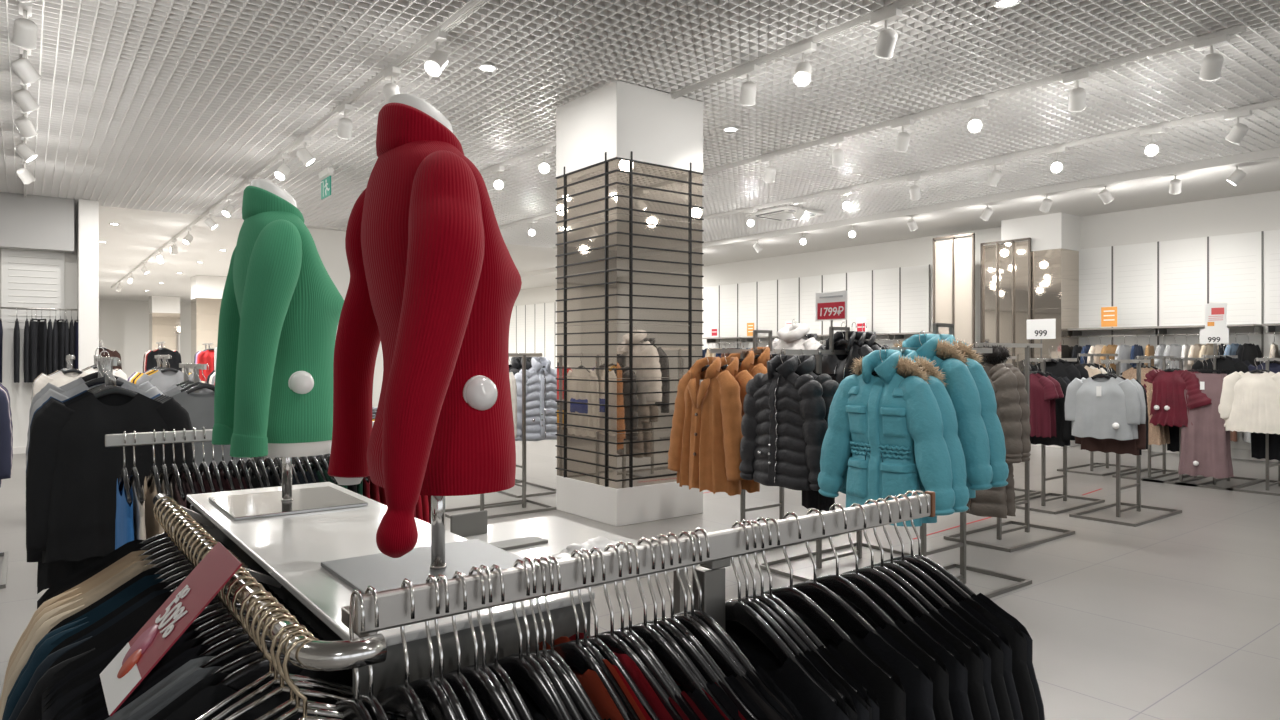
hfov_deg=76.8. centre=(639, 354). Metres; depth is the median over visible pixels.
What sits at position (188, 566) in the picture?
clothes hanger
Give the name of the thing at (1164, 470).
rack
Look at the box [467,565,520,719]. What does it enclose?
clothes hanger
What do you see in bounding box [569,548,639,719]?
clothes hanger
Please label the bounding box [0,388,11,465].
shirt
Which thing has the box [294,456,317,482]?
clothes hanger
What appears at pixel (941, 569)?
clothes hanger
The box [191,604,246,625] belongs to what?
clothes hanger
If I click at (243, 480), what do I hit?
knit top
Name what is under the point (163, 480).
knit top
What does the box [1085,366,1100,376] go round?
shirt
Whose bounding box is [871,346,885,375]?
clothes hanger
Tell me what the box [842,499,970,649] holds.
clothes hanger
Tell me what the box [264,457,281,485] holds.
clothes hanger
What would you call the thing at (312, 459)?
clothes hanger
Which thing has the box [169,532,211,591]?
clothes hanger
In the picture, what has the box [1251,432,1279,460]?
trousers
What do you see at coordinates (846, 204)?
track spotlight
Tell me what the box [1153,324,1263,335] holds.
shelf
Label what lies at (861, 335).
leather jacket
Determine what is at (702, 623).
clothes hanger
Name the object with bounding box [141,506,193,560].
clothes hanger
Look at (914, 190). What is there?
track spotlight
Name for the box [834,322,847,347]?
clothes hanger
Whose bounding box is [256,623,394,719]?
clothes hanger
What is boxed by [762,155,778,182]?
track spotlight
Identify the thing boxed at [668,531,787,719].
clothes hanger
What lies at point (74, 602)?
cardigan
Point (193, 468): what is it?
clothes hanger
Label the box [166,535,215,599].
clothes hanger
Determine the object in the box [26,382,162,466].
shirt
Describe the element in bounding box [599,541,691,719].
clothes hanger
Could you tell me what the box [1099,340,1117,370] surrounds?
shirt
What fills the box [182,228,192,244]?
track spotlight
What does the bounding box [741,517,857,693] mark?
clothes hanger
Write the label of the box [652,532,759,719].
clothes hanger
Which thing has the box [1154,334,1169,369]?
shirt
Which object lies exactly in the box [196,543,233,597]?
clothes hanger
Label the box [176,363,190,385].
clothes hanger
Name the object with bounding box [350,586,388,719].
clothes hanger
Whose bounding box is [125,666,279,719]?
cardigan
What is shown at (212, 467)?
clothes hanger
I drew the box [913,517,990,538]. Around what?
tape
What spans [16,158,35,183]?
track spotlight
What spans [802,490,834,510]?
trousers
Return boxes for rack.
[0,551,8,588]
[67,355,72,367]
[94,357,116,384]
[155,355,169,366]
[179,363,206,392]
[202,343,212,349]
[445,353,555,518]
[498,464,555,497]
[710,330,837,556]
[755,327,917,581]
[888,323,1031,597]
[944,343,1074,552]
[1002,356,1040,498]
[1015,358,1104,513]
[1057,354,1136,475]
[1069,359,1181,526]
[1112,356,1190,482]
[1143,358,1226,486]
[1175,355,1264,490]
[1226,358,1279,495]
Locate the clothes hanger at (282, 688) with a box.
[225,613,405,719]
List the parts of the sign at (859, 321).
red panel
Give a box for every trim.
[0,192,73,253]
[77,199,98,369]
[516,231,1263,362]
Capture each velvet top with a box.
[1143,369,1211,426]
[1155,369,1194,425]
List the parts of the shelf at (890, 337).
rail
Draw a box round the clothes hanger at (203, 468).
[195,427,215,491]
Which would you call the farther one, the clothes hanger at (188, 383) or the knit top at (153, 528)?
the clothes hanger at (188, 383)
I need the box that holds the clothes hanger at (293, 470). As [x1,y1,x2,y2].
[276,459,300,484]
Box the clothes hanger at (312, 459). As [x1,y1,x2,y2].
[302,456,327,481]
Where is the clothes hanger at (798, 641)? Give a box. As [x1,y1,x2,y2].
[745,520,852,694]
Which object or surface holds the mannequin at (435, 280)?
on the display table at (290, 549)
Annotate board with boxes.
[450,510,487,536]
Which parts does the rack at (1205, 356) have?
post, frame, rail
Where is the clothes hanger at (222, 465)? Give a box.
[213,445,235,490]
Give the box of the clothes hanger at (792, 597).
[759,512,893,680]
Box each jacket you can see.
[509,357,521,371]
[509,357,531,375]
[514,357,556,440]
[739,355,827,490]
[766,323,821,353]
[795,355,838,424]
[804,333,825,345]
[813,331,872,383]
[837,331,881,350]
[855,332,888,349]
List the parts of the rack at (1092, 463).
post, frame, rail, post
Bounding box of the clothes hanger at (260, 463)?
[251,457,271,486]
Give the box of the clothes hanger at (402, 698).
[376,578,428,719]
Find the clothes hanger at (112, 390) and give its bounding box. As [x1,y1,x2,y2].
[93,357,136,398]
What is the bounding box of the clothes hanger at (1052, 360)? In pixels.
[1046,346,1057,363]
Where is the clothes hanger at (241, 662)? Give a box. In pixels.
[205,590,284,677]
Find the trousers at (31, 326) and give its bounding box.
[29,321,34,381]
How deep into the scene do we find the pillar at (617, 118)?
7.35 m
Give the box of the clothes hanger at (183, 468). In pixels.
[178,428,196,493]
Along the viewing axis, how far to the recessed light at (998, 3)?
5.50 m
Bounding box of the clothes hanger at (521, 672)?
[491,559,562,719]
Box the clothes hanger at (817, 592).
[787,508,919,669]
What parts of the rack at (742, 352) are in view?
post, rail, sign frame, post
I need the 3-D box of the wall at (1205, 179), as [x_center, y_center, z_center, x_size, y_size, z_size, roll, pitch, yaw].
[-0.080,-2.450,21.310,2.600,0.300,50.000,0,0,-37]
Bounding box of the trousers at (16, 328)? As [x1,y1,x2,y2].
[14,321,19,382]
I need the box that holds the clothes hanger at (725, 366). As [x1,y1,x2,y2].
[721,348,727,369]
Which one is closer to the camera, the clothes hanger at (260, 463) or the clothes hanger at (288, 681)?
the clothes hanger at (288, 681)
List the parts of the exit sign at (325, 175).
panel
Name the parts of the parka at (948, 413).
fur trim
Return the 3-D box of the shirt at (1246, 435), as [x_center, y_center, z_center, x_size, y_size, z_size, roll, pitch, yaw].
[8.507,0.841,11.308,0.082,0.744,0.619,0,0,29]
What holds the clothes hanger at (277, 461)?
hanging from the rail at (111, 440)
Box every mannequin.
[209,179,367,520]
[321,93,535,594]
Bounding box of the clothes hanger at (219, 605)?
[197,599,240,617]
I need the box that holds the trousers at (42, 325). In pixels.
[39,321,46,374]
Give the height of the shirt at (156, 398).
0.697 m
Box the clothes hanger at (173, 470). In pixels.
[168,429,185,501]
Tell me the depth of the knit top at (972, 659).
1.33 m
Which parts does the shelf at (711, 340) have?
rail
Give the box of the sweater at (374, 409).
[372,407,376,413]
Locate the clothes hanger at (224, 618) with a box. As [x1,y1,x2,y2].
[194,594,252,630]
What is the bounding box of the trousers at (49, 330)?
[47,321,52,374]
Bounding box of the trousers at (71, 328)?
[69,322,74,367]
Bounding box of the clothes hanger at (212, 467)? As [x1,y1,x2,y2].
[205,427,223,491]
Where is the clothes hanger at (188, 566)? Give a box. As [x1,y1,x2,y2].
[155,521,199,578]
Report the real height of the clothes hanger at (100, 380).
0.238 m
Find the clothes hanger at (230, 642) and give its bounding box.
[197,575,271,655]
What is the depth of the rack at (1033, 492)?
8.76 m
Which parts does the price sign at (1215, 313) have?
red panel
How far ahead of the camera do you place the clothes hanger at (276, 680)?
0.98 m
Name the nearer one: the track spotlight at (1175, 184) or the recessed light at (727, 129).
the recessed light at (727, 129)
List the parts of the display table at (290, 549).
panel, panel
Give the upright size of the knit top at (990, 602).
0.617 m
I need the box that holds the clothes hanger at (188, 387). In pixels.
[180,364,214,391]
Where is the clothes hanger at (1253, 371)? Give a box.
[1250,358,1263,372]
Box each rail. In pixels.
[0,307,77,310]
[105,421,373,477]
[153,493,386,670]
[341,491,934,637]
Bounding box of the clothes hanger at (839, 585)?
[806,503,936,662]
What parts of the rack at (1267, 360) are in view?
frame, post, rail, post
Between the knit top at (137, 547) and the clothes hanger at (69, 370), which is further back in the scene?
the clothes hanger at (69, 370)
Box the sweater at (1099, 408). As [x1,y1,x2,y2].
[1065,377,1139,439]
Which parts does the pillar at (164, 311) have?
casing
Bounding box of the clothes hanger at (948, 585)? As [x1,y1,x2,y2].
[880,490,1013,628]
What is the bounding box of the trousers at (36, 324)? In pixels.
[34,321,38,379]
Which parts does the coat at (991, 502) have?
fur trim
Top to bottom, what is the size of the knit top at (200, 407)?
0.617 m
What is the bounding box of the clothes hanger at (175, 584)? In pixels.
[162,528,206,588]
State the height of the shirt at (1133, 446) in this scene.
0.697 m
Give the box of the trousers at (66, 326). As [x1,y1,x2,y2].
[64,322,68,367]
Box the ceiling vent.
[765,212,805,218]
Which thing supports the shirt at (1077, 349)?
hanging from the shelf at (1075, 331)
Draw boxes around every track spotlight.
[11,0,37,49]
[11,47,41,84]
[13,79,39,112]
[14,109,37,137]
[15,136,37,161]
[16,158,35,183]
[20,0,37,2]
[116,282,121,291]
[127,273,132,283]
[141,262,148,273]
[157,250,164,263]
[170,239,177,254]
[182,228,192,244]
[205,210,217,229]
[222,196,234,216]
[243,179,254,192]
[274,153,290,180]
[296,135,315,165]
[337,103,352,138]
[383,66,400,104]
[424,30,447,76]
[492,166,504,189]
[527,219,535,235]
[537,147,550,173]
[736,64,759,105]
[744,209,756,226]
[753,240,761,252]
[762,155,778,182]
[790,42,816,86]
[793,199,806,219]
[800,233,806,244]
[828,136,847,166]
[839,189,853,209]
[848,226,855,237]
[870,8,901,58]
[892,119,913,151]
[906,175,922,199]
[907,216,917,230]
[963,99,987,132]
[980,204,992,220]
[985,159,1004,185]
[1039,195,1051,212]
[1046,146,1067,172]
[1063,71,1091,111]
[1098,186,1113,203]
[1140,127,1164,156]
[1169,175,1181,194]
[1194,34,1229,80]
[1224,109,1251,143]
[1226,165,1245,185]
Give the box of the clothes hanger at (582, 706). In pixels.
[530,556,596,719]
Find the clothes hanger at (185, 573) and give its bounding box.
[159,524,202,582]
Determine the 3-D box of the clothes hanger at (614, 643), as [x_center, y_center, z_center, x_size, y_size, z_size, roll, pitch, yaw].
[-0.039,0.387,1.139,0.016,0.238,0.392,0,0,-40]
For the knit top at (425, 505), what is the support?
hanging from the clothes hanger
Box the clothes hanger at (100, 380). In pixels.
[85,351,123,387]
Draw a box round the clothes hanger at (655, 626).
[647,537,734,719]
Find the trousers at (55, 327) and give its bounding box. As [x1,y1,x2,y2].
[53,322,57,372]
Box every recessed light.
[477,63,497,71]
[722,126,737,131]
[745,205,825,221]
[994,0,1020,7]
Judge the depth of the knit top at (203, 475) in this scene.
2.91 m
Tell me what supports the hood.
attached to the parka at (883, 419)
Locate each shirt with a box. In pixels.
[0,383,12,457]
[0,384,12,442]
[0,385,11,468]
[0,387,11,480]
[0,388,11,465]
[0,390,10,486]
[26,377,153,456]
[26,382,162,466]
[26,389,160,470]
[26,390,163,473]
[26,391,168,477]
[26,392,165,580]
[26,393,170,593]
[32,371,88,399]
[80,368,127,379]
[99,349,121,369]
[129,369,183,381]
[132,370,155,382]
[134,370,191,383]
[136,370,200,390]
[146,349,181,371]
[161,385,211,394]
[162,384,176,392]
[197,350,213,380]
[206,370,214,383]
[209,371,215,383]
[702,342,708,357]
[1024,361,1080,381]
[1030,374,1070,446]
[1051,374,1074,445]
[1063,361,1088,378]
[1072,335,1081,364]
[1075,376,1145,455]
[1080,336,1090,363]
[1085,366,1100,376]
[1087,337,1105,365]
[1090,366,1106,373]
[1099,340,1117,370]
[1100,365,1115,373]
[1114,334,1131,375]
[1120,376,1148,454]
[1130,336,1143,367]
[1144,334,1154,366]
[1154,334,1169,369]
[1163,334,1181,368]
[1181,334,1190,370]
[1188,333,1202,367]
[1191,358,1248,373]
[1199,344,1218,360]
[1202,358,1251,365]
[1218,343,1225,354]
[1224,333,1240,354]
[1230,431,1236,441]
[1235,332,1261,365]
[1243,432,1250,442]
[1248,363,1279,372]
[1269,334,1278,357]
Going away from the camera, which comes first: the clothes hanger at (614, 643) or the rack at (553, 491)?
the clothes hanger at (614, 643)
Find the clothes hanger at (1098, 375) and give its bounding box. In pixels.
[1091,359,1111,379]
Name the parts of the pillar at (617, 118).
casing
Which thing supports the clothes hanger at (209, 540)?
hanging from the rail at (316, 655)
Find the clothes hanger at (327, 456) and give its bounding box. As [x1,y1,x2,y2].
[319,453,329,467]
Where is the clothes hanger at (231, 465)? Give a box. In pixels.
[223,457,244,489]
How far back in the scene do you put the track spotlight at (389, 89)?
6.64 m
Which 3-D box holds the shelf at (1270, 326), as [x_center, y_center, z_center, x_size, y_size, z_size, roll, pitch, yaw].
[9.080,0.033,10.688,0.420,0.925,1.260,0,0,-37]
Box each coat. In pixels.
[668,357,744,495]
[720,357,759,492]
[728,350,766,376]
[751,347,770,367]
[966,344,1022,517]
[992,345,1030,515]
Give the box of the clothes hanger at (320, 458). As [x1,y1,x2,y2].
[310,455,336,484]
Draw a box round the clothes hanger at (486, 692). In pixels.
[449,566,512,719]
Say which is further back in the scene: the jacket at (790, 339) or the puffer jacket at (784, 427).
the jacket at (790, 339)
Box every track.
[22,15,27,196]
[111,0,485,287]
[341,0,924,229]
[499,24,1245,228]
[553,99,1279,248]
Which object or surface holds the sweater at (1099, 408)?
hanging from the clothes hanger at (1098, 375)
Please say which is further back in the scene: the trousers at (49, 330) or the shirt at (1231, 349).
the trousers at (49, 330)
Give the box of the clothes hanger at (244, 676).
[213,595,303,691]
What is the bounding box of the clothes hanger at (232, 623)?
[189,566,257,640]
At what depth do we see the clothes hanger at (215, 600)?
1.30 m
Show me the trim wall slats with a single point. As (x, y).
(1276, 253)
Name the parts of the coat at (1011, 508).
fur trim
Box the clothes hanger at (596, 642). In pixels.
[579,547,659,719]
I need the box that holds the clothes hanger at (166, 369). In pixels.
[161,355,177,372]
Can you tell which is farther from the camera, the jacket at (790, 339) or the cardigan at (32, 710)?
the jacket at (790, 339)
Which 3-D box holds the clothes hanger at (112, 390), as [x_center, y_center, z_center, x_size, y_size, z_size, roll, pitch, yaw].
[-2.268,0.128,3.489,0.392,0.238,0.015,0,0,-39]
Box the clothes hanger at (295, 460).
[292,457,309,483]
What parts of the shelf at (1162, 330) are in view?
rail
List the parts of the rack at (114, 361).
post, rail, post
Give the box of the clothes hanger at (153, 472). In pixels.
[146,430,162,493]
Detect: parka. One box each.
[818,349,954,526]
[839,349,968,522]
[892,333,992,489]
[938,334,1008,497]
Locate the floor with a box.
[0,440,1279,719]
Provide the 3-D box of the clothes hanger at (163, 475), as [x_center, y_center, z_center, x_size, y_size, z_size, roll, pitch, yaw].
[-1.714,0.387,2.905,0.015,0.238,0.392,0,0,-35]
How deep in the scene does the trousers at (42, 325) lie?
12.17 m
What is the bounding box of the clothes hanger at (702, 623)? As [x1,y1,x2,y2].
[682,531,753,683]
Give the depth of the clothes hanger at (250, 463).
3.02 m
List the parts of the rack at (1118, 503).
post, rail, frame, post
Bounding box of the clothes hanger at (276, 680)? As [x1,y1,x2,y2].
[212,607,352,719]
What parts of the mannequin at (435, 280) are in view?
plate, post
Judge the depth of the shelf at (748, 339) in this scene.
18.82 m
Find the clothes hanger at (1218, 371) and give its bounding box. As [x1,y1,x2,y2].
[1187,355,1220,373]
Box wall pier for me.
[308,228,382,407]
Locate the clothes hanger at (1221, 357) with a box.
[1211,345,1226,359]
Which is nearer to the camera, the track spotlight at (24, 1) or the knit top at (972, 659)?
the knit top at (972, 659)
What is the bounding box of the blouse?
[1218,371,1279,434]
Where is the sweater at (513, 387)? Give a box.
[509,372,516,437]
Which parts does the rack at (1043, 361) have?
post, rail, frame, post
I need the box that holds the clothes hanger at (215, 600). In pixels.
[201,548,238,606]
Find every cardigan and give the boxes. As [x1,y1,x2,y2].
[0,549,232,703]
[0,554,237,708]
[0,559,242,716]
[0,562,246,719]
[2,574,162,719]
[3,579,164,719]
[9,584,272,719]
[16,591,282,719]
[105,656,214,719]
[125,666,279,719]
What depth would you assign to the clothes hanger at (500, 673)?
1.01 m
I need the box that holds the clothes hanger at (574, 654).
[554,550,631,719]
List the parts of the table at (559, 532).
leg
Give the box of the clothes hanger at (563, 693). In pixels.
[529,558,583,719]
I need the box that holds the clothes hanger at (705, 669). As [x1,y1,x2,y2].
[638,534,736,705]
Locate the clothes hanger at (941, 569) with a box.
[908,490,1019,627]
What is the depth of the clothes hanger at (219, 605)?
1.26 m
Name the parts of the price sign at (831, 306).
red panel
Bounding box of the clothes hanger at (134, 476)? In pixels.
[129,431,143,504]
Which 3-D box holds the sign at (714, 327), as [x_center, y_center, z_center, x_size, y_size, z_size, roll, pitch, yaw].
[1.839,-0.600,19.944,0.007,0.320,0.240,0,0,-37]
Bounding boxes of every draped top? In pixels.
[1024,373,1058,437]
[1035,373,1063,436]
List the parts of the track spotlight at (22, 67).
arm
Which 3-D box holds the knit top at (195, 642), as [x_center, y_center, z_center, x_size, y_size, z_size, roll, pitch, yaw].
[-0.578,0.748,1.163,0.513,0.696,0.038,0,0,-39]
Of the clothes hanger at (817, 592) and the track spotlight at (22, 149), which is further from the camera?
the track spotlight at (22, 149)
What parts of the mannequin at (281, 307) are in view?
post, plate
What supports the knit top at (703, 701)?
hanging from the clothes hanger at (662, 649)
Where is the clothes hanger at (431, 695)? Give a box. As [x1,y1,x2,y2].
[409,574,457,719]
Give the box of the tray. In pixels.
[488,536,547,550]
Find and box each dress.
[1122,367,1160,444]
[1145,367,1165,444]
[1149,367,1169,443]
[1178,373,1228,478]
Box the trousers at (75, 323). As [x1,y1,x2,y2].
[74,322,77,368]
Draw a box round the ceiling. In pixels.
[0,0,1279,302]
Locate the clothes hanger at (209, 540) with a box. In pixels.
[193,539,227,591]
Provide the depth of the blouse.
8.72 m
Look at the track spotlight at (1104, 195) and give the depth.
10.94 m
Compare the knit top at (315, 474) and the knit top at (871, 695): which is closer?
the knit top at (871, 695)
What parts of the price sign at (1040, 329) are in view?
stem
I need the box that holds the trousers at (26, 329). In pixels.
[24,321,29,382]
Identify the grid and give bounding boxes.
[555,151,703,486]
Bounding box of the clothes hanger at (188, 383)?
[180,363,193,387]
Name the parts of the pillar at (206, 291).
casing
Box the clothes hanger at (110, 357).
[92,357,118,392]
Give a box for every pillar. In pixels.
[149,296,179,352]
[191,275,226,382]
[556,80,702,526]
[1001,212,1079,447]
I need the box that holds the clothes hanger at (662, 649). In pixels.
[617,537,731,719]
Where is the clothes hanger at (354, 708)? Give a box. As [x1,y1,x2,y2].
[317,589,372,719]
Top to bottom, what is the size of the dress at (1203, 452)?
1.163 m
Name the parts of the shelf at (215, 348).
panel, panel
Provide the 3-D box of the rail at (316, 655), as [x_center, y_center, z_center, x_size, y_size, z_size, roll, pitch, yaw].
[-0.677,0.361,1.375,0.130,0.092,1.238,0,0,-37]
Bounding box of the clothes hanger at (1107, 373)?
[1099,359,1118,378]
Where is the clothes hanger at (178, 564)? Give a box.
[154,517,200,573]
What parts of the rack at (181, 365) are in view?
post, rail, post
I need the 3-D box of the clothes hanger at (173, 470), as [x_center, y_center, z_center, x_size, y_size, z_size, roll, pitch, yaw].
[-1.689,0.387,2.925,0.015,0.238,0.392,0,0,-38]
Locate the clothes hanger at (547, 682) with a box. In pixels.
[504,557,572,719]
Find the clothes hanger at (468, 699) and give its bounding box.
[443,571,488,719]
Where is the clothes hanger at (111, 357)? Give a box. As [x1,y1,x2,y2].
[94,357,119,392]
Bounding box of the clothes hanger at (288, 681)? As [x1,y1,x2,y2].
[282,636,341,719]
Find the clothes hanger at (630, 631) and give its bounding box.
[622,542,700,719]
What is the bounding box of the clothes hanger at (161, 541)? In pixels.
[140,499,183,549]
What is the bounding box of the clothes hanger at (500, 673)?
[486,564,533,719]
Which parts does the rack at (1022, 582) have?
post, rail, sign frame, post, frame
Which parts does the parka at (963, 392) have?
fur trim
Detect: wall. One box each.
[0,203,76,382]
[99,299,190,378]
[514,190,1279,461]
[519,147,1279,289]
[933,233,974,346]
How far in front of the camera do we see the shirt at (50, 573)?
3.40 m
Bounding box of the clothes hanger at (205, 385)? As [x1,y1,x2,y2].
[186,364,214,393]
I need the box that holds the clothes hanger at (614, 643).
[591,544,682,719]
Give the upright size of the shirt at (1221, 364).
0.697 m
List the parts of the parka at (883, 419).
fur trim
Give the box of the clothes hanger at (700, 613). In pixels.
[674,527,796,718]
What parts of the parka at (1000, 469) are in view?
fur trim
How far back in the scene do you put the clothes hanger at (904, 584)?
1.47 m
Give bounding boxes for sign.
[100,541,242,715]
[319,167,333,199]
[711,324,717,336]
[747,323,753,335]
[816,291,846,326]
[856,318,865,331]
[1027,319,1055,368]
[1101,306,1116,326]
[1200,328,1228,354]
[1205,303,1226,354]
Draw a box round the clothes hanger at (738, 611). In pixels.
[725,521,837,705]
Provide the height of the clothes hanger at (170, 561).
0.192 m
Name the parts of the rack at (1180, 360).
post, frame, rail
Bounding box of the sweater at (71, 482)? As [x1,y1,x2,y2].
[26,392,192,562]
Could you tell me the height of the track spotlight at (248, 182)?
0.308 m
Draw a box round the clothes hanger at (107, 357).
[88,357,109,391]
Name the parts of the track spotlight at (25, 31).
arm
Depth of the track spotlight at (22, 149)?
8.55 m
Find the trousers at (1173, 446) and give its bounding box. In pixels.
[1167,426,1178,451]
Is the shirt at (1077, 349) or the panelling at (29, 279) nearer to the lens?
the panelling at (29, 279)
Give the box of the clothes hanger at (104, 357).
[87,357,106,390]
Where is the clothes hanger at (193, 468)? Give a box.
[185,428,205,492]
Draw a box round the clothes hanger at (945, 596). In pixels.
[887,494,999,637]
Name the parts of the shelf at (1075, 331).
rail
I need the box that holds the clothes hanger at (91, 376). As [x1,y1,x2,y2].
[82,347,117,381]
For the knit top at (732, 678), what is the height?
0.617 m
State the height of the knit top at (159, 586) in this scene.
0.696 m
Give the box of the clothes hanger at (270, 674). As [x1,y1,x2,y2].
[196,602,352,719]
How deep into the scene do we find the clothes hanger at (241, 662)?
1.05 m
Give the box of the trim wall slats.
[509,253,1279,341]
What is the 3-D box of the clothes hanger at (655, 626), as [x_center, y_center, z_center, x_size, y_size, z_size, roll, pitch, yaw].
[0.023,0.388,1.186,0.016,0.238,0.392,0,0,-36]
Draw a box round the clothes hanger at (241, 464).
[233,458,253,488]
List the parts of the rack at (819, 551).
rail, post, frame, sign frame, post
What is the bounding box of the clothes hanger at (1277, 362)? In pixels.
[1265,349,1279,363]
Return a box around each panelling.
[1,249,64,446]
[509,230,1279,449]
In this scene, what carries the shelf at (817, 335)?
attached to the panelling at (1242, 244)
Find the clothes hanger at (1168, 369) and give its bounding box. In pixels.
[1163,357,1174,371]
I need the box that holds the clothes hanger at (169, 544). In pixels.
[138,503,187,555]
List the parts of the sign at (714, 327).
red panel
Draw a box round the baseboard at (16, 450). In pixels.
[13,447,25,453]
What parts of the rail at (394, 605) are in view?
post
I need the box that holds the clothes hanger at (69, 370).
[62,355,81,373]
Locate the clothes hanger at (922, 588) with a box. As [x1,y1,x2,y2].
[863,495,990,640]
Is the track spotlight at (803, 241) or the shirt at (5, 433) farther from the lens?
the track spotlight at (803, 241)
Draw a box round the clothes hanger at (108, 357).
[91,357,111,391]
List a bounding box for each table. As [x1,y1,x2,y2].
[186,482,594,719]
[447,515,696,613]
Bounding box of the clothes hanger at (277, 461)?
[269,457,281,475]
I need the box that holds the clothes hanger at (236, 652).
[199,582,277,667]
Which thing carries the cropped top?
hanging from the clothes hanger at (1107, 373)
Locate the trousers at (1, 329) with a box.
[0,321,2,382]
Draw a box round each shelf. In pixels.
[214,347,281,469]
[702,337,745,343]
[742,336,778,342]
[817,335,828,341]
[868,333,893,340]
[890,332,932,339]
[1068,326,1157,336]
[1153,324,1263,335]
[1262,323,1279,333]
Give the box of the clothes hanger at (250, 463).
[241,457,265,487]
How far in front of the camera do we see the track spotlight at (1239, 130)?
7.82 m
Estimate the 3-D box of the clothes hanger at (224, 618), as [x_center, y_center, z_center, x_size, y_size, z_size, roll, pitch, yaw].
[-0.620,0.406,1.218,0.392,0.192,0.015,0,0,-41]
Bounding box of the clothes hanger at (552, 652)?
[539,555,602,719]
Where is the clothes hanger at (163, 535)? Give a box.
[136,496,179,544]
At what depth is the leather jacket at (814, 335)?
6.90 m
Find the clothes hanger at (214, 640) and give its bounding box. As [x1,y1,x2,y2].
[199,570,262,644]
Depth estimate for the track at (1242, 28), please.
7.35 m
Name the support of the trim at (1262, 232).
attached to the wall at (1258, 212)
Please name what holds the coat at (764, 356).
hanging from the clothes hanger
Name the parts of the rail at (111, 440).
rail, post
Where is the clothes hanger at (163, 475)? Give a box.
[159,429,171,497]
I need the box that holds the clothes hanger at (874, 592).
[840,503,955,658]
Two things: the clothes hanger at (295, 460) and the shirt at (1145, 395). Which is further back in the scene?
the shirt at (1145, 395)
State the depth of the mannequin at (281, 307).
1.85 m
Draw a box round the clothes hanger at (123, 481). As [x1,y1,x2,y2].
[118,431,131,506]
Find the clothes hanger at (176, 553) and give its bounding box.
[145,510,193,564]
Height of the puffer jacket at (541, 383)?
0.889 m
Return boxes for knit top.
[37,539,224,606]
[37,544,228,608]
[42,598,286,700]
[42,602,292,707]
[42,608,298,719]
[43,613,305,719]
[45,588,276,672]
[47,566,249,633]
[49,581,266,654]
[52,618,309,719]
[57,623,315,719]
[70,630,323,719]
[82,636,325,719]
[115,478,133,549]
[132,481,145,539]
[144,476,165,538]
[149,669,352,719]
[161,480,173,531]
[166,390,214,396]
[169,477,185,533]
[172,391,246,474]
[173,475,198,509]
[182,473,207,493]
[192,473,217,492]
[202,473,225,491]
[212,472,237,490]
[221,470,246,489]
[230,470,255,488]
[239,471,264,487]
[249,468,272,486]
[267,473,281,486]
[279,472,302,484]
[296,471,311,483]
[297,471,318,482]
[304,469,329,482]
[313,468,337,484]
[347,484,356,492]
[357,480,362,494]
[362,476,369,497]
[369,476,379,502]
[379,486,386,504]
[416,495,422,519]
[421,495,428,522]
[428,496,430,523]
[539,636,645,719]
[569,633,672,719]
[627,705,653,719]
[661,694,696,719]
[664,666,768,719]
[666,668,764,719]
[668,691,706,719]
[674,680,745,719]
[675,691,710,719]
[678,682,741,719]
[725,621,871,719]
[725,622,878,719]
[725,626,868,719]
[725,630,856,719]
[734,642,848,719]
[736,670,794,719]
[791,608,952,719]
[800,618,934,719]
[815,602,973,719]
[818,634,905,719]
[839,596,991,719]
[878,606,999,719]
[895,601,1013,719]
[954,600,1022,719]
[964,594,1038,719]
[972,593,1044,719]
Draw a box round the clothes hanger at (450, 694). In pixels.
[429,573,467,719]
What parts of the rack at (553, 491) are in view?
frame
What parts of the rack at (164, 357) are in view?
rail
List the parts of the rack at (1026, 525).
post, rail, frame, post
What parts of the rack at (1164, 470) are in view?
post, frame, rail, post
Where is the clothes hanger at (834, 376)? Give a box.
[817,349,837,381]
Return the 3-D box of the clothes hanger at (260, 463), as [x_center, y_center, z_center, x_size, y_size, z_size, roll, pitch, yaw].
[-1.460,0.387,3.099,0.015,0.238,0.392,0,0,-35]
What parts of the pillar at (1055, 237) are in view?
casing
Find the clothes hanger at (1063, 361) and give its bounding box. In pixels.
[1056,346,1065,363]
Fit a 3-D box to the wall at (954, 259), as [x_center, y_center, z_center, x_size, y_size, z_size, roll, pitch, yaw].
[5.561,-0.310,14.318,0.050,3.620,0.790,0,0,-37]
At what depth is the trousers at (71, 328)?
12.35 m
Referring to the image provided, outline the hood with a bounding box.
[875,356,917,377]
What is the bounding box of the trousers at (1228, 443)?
[1201,373,1233,476]
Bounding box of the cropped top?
[1081,377,1145,438]
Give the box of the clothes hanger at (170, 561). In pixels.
[147,513,201,569]
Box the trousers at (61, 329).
[57,322,64,369]
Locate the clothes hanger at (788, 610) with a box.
[762,517,867,694]
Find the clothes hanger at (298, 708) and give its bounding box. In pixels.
[275,629,343,719]
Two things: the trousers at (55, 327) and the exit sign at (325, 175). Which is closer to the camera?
the exit sign at (325, 175)
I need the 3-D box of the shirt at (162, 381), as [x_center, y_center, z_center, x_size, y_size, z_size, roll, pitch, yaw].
[-4.721,0.502,8.095,0.617,0.697,0.105,0,0,-35]
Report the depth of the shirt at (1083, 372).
8.01 m
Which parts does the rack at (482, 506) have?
post, frame, post, rail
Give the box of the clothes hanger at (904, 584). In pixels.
[873,498,978,646]
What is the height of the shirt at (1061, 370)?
0.697 m
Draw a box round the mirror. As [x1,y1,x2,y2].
[980,238,1030,371]
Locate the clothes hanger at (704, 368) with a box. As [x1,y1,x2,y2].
[701,348,709,371]
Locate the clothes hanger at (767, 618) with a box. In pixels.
[727,519,845,701]
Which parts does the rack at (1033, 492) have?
frame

